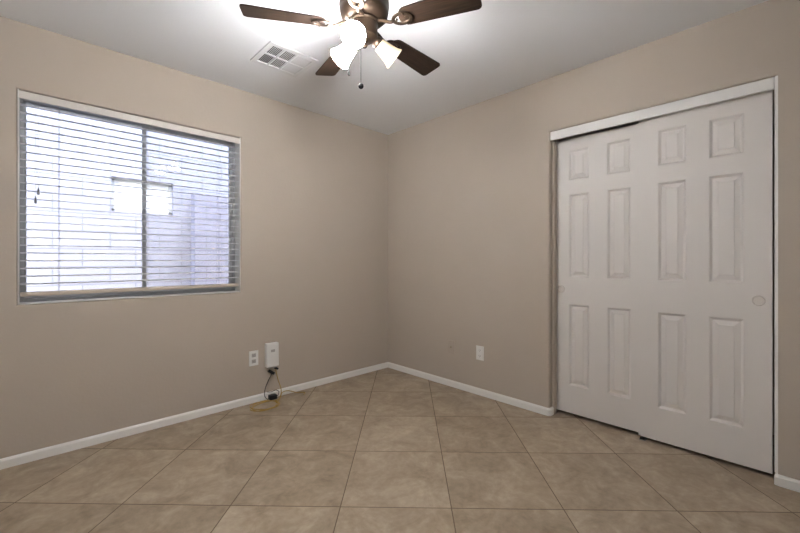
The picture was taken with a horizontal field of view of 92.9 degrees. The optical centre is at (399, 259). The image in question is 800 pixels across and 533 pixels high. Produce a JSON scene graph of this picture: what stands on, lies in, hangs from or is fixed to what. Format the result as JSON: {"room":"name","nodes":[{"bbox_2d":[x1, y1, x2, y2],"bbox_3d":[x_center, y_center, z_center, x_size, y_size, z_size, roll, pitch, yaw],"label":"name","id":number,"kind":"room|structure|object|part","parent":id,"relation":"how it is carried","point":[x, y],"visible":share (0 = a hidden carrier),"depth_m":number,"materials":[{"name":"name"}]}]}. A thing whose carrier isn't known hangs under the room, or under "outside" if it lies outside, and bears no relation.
{"room":"empty bedroom","nodes":[
{"label":"empty bedroom","id":0,"kind":"room"},
{"bbox_2d":[114,181,167,212],"bbox_3d":[-2.647,-0.642,3.902,0.465,0.275,0.007,0,0,-44],"label":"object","id":1,"kind":"object","parent":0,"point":[157,206],"depth_m":3.88,"materials":[{"name":"white wood"}]},
{"bbox_2d":[0,16,387,458],"bbox_3d":[-1.428,-0.095,2.856,3.460,2.440,0.160,0,0,-44],"label":"wall","id":2,"kind":"structure","parent":0,"point":[314,186],"depth_m":2.76,"materials":[{"name":"paint"}]},
{"bbox_2d":[19,98,234,302],"bbox_3d":[-1.757,-0.348,2.606,1.215,1.193,0.056,0,0,-44],"label":"window","id":3,"kind":"structure","parent":2,"relation":"in","point":[22,194],"depth_m":2.48,"materials":[{"name":"metal"}]},
{"bbox_3d":[-1.973,-0.349,2.418,0.600,1.145,0.020,0,0,-44],"label":"fixed sash","id":4,"kind":"part","parent":3,"relation":"part of","materials":[{"name":"glass"}]},
{"bbox_2d":[19,90,239,296],"bbox_3d":[-1.689,-0.368,2.535,1.207,1.145,0.076,0,0,-44],"label":"window blind","id":5,"kind":"object","parent":3,"relation":"attached to","point":[38,98],"visible":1,"depth_m":2.42,"materials":[{"name":"white plastic"}]},
{"bbox_3d":[-2.057,-0.630,2.145,0.002,0.551,0.014,0,0,-39],"label":"lift cord","id":6,"kind":"part","parent":5,"relation":"part of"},
{"bbox_3d":[-2.048,-0.655,2.153,0.002,0.501,0.014,0,0,-39],"label":"lift cord","id":7,"kind":"part","parent":5,"relation":"part of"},
{"bbox_3d":[-2.010,-0.355,2.241,0.004,1.100,0.056,0,0,-44],"label":"ladder cord","id":8,"kind":"part","parent":5,"relation":"part of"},
{"bbox_3d":[-1.696,0.193,2.542,1.195,0.023,0.050,0,0,-44],"label":"rail","id":9,"kind":"part","parent":5,"relation":"part of","materials":[{"name":"white plastic"}]},
{"bbox_3d":[-1.544,-0.349,2.797,0.597,1.145,0.020,0,0,-44],"label":"sliding sash","id":10,"kind":"part","parent":3,"relation":"part of","materials":[{"name":"glass"}]},
{"bbox_2d":[18,89,240,304],"bbox_3d":[-1.703,-0.348,2.549,1.214,1.192,0.100,0,0,-44],"label":"trim","id":11,"kind":"structure","parent":2,"relation":"attached to","point":[237,150],"depth_m":2.93,"materials":[{"name":"white paint"}]},
{"bbox_2d":[0,362,387,469],"bbox_3d":[-1.310,1.098,2.848,3.299,0.054,0.013,0,0,-44],"label":"baseboard","id":12,"kind":"structure","parent":2,"relation":"attached to","point":[15,460],"depth_m":2.56,"materials":[{"name":"white paint"}]},
{"bbox_2d":[249,350,257,366],"bbox_3d":[-1.155,0.776,3.002,0.074,0.118,0.008,0,0,-44],"label":"wall outlet","id":13,"kind":"object","parent":2,"relation":"attached to","point":[253,355],"visible":1,"depth_m":3.00,"materials":[{"name":"white plastic"}]},
{"bbox_2d":[265,342,278,368],"bbox_3d":[-1.041,0.774,3.086,0.102,0.202,0.044,0,0,-44],"label":"box","id":14,"kind":"object","parent":2,"relation":"attached to","point":[271,349],"visible":1,"depth_m":3.07,"materials":[{"name":"white plastic"}]},
{"bbox_2d":[0,0,768,134],"bbox_3d":[0.071,-1.385,1.953,4.370,0.140,3.540,0,0,-44],"label":"ceiling","id":15,"kind":"structure","parent":0,"point":[501,47],"depth_m":2.28,"materials":[{"name":"white paint"}]},
{"bbox_2d":[250,40,318,77],"bbox_3d":[-0.759,-1.310,2.494,0.327,0.009,0.308,0,0,-44],"label":"ceiling vent","id":16,"kind":"object","parent":15,"relation":"in","point":[276,56],"visible":1,"depth_m":2.48,"materials":[{"name":"white metal"}]},
{"bbox_2d":[239,0,481,88],"bbox_3d":[-0.154,-1.052,1.796,1.023,0.526,1.044,0,0,-44],"label":"ceiling fan","id":17,"kind":"object","parent":15,"relation":"hanging from","point":[362,19],"visible":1,"depth_m":1.71,"materials":[{"name":"brown wood"}]},
{"bbox_3d":[-0.513,-1.084,1.689,0.362,0.006,0.124,0,12,-13],"label":"blade","id":18,"kind":"part","parent":17,"relation":"part of","materials":[{"name":"brown wood"}]},
{"bbox_3d":[-0.349,-1.084,2.074,0.124,0.006,0.362,-14,7,-30],"label":"blade","id":19,"kind":"part","parent":17,"relation":"part of","materials":[{"name":"brown wood"}]},
{"bbox_3d":[-0.259,-1.007,1.839,0.105,0.108,0.108,-27,-16,34],"label":"lamp shade","id":20,"kind":"part","parent":17,"relation":"part of","materials":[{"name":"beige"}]},
{"bbox_3d":[-0.191,-0.993,1.664,0.108,0.108,0.105,0,38,13],"label":"lamp shade","id":21,"kind":"part","parent":17,"relation":"part of","materials":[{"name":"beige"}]},
{"bbox_3d":[-0.189,-0.999,1.671,0.044,0.044,0.072,0,38,13],"label":"bulb","id":22,"kind":"part","parent":17,"relation":"part of","materials":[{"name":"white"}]},
{"bbox_3d":[-0.181,-1.035,1.704,0.055,0.077,0.060,0,0,-44],"label":"light arm","id":23,"kind":"part","parent":17,"relation":"part of","materials":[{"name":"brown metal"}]},
{"bbox_3d":[-0.106,-1.035,1.797,0.051,0.078,0.061,0,0,-44],"label":"light arm","id":24,"kind":"part","parent":17,"relation":"part of","materials":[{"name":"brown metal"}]},
{"bbox_3d":[-0.066,-0.998,1.818,0.105,0.108,0.108,35,-14,-22],"label":"lamp shade","id":25,"kind":"part","parent":17,"relation":"part of","materials":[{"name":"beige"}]},
{"bbox_3d":[0.067,-1.084,2.038,0.124,0.006,0.362,-16,-10,40],"label":"blade","id":26,"kind":"part","parent":17,"relation":"part of","materials":[{"name":"brown wood"}]},
{"bbox_3d":[0.162,-1.084,1.630,0.362,0.006,0.124,0,-12,23],"label":"blade","id":27,"kind":"part","parent":17,"relation":"part of","materials":[{"name":"brown wood"}]},
{"bbox_2d":[0,368,799,532],"bbox_3d":[0.071,1.185,1.953,4.370,0.120,3.540,0,0,-44],"label":"floor","id":28,"kind":"structure","parent":0,"point":[386,450],"depth_m":1.96,"materials":[{"name":"tile"}]},
{"bbox_2d":[264,367,278,399],"bbox_3d":[-1.036,0.998,3.068,0.130,0.253,0.045,0,0,-44],"label":"power adapter","id":29,"kind":"object","parent":28,"relation":"on","point":[271,396],"visible":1,"depth_m":3.06,"materials":[{"name":"black plastic"}]},
{"bbox_2d":[250,369,305,411],"bbox_3d":[-0.964,0.994,3.028,0.197,0.262,0.496,0,0,31],"label":"cable","id":30,"kind":"object","parent":28,"relation":"on","point":[276,401],"visible":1,"depth_m":2.97,"materials":[{"name":"plastic"}]},
{"bbox_2d":[388,0,799,479],"bbox_3d":[1.048,-0.095,2.893,0.160,2.441,3.540,0,0,-44],"label":"wall","id":31,"kind":"structure","parent":0,"point":[470,188],"depth_m":2.89,"materials":[{"name":"paint"}]},
{"bbox_2d":[448,340,454,353],"bbox_3d":[0.454,0.775,3.383,0.016,0.116,0.072,0,0,-44],"label":"cable jack","id":32,"kind":"object","parent":31,"relation":"attached to","point":[451,344],"visible":1,"depth_m":3.38,"materials":[{"name":"plastic"}]},
{"bbox_2d":[388,362,553,415],"bbox_3d":[0.492,1.098,3.377,0.058,0.054,1.751,0,0,-44],"label":"baseboard","id":33,"kind":"structure","parent":31,"relation":"attached to","point":[539,409],"depth_m":3.17,"materials":[{"name":"white paint"}]},
{"bbox_2d":[476,345,483,360],"bbox_3d":[0.666,0.776,3.168,0.008,0.118,0.074,0,0,-44],"label":"wall outlet","id":34,"kind":"object","parent":31,"relation":"attached to","point":[479,349],"visible":1,"depth_m":3.16,"materials":[{"name":"white plastic"}]},
{"bbox_2d":[552,141,556,413],"bbox_3d":[1.133,0.130,2.785,0.043,1.990,0.016,0,0,-44],"label":"trim","id":35,"kind":"structure","parent":31,"relation":"attached to","point":[554,144],"depth_m":2.77,"materials":[{"name":"paint"}]},
{"bbox_2d":[557,124,637,431],"bbox_3d":[1.369,0.115,2.607,0.038,1.973,0.591,0,0,-44],"label":"door","id":36,"kind":"structure","parent":31,"relation":"in","point":[597,173],"depth_m":2.61,"materials":[{"name":"white paint"}]},
{"bbox_3d":[1.177,0.213,2.783,0.006,0.057,0.057,0,0,-44],"label":"finger pull","id":37,"kind":"part","parent":36,"relation":"part of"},
{"bbox_2d":[550,77,774,140],"bbox_3d":[1.538,-0.896,2.382,0.133,0.060,1.158,0,0,-44],"label":"trim","id":38,"kind":"structure","parent":31,"relation":"attached to","point":[768,84],"depth_m":2.23,"materials":[{"name":"white paint"}]},
{"bbox_2d":[638,90,772,473],"bbox_3d":[1.720,0.097,2.185,0.038,2.013,0.603,0,0,-44],"label":"door","id":39,"kind":"structure","parent":31,"relation":"in","point":[705,173],"depth_m":2.15,"materials":[{"name":"white paint"}]},
{"bbox_3d":[1.881,0.213,1.994,0.006,0.057,0.057,0,0,-44],"label":"finger pull","id":40,"kind":"part","parent":39,"relation":"part of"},
{"bbox_2d":[775,76,777,473],"bbox_3d":[1.941,0.073,1.958,0.150,1.994,0.014,0,0,-44],"label":"trim","id":41,"kind":"structure","parent":31,"relation":"attached to","point":[776,77],"depth_m":1.91,"materials":[{"name":"white paint"}]},
{"bbox_2d":[559,89,774,434],"bbox_3d":[1.588,-0.095,3.413,0.160,2.440,3.540,0,0,-44],"label":"wall","id":42,"kind":"structure","parent":0,"point":[636,122],"depth_m":2.45,"materials":[{"name":"paint"}]},
{"bbox_3d":[-2.983,1.350,5.524,16.000,0.150,5.839,0,0,-44],"label":"ground","id":43,"kind":"structure","parent":0,"visible":0},
{"bbox_2d":[26,104,227,291],"bbox_3d":[-2.026,-0.350,4.529,16.000,3.250,0.200,0,0,-44],"label":"neighbouring house","id":44,"kind":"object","parent":43,"relation":"on","point":[30,187],"visible":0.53,"depth_m":3.66,"materials":[{"name":"white paint"}]},
{"bbox_2d":[191,193,227,284],"bbox_3d":[-0.268,0.280,5.983,5.450,1.990,0.138,0,0,-44],"label":"wall","id":45,"kind":"structure","parent":43,"relation":"on","point":[209,227],"depth_m":4.15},
{"bbox_3d":[0.973,-0.095,0.476,3.620,2.440,0.160,0,0,-44],"label":"wall","id":46,"kind":"structure","parent":0,"visible":0},
{"bbox_2d":[774,473,799,492],"bbox_3d":[1.991,1.098,1.792,0.019,0.054,0.324,0,0,-44],"label":"baseboard","id":47,"kind":"structure","parent":46,"relation":"attached to","point":[779,480],"depth_m":1.87,"materials":[{"name":"white paint"}]}
]}

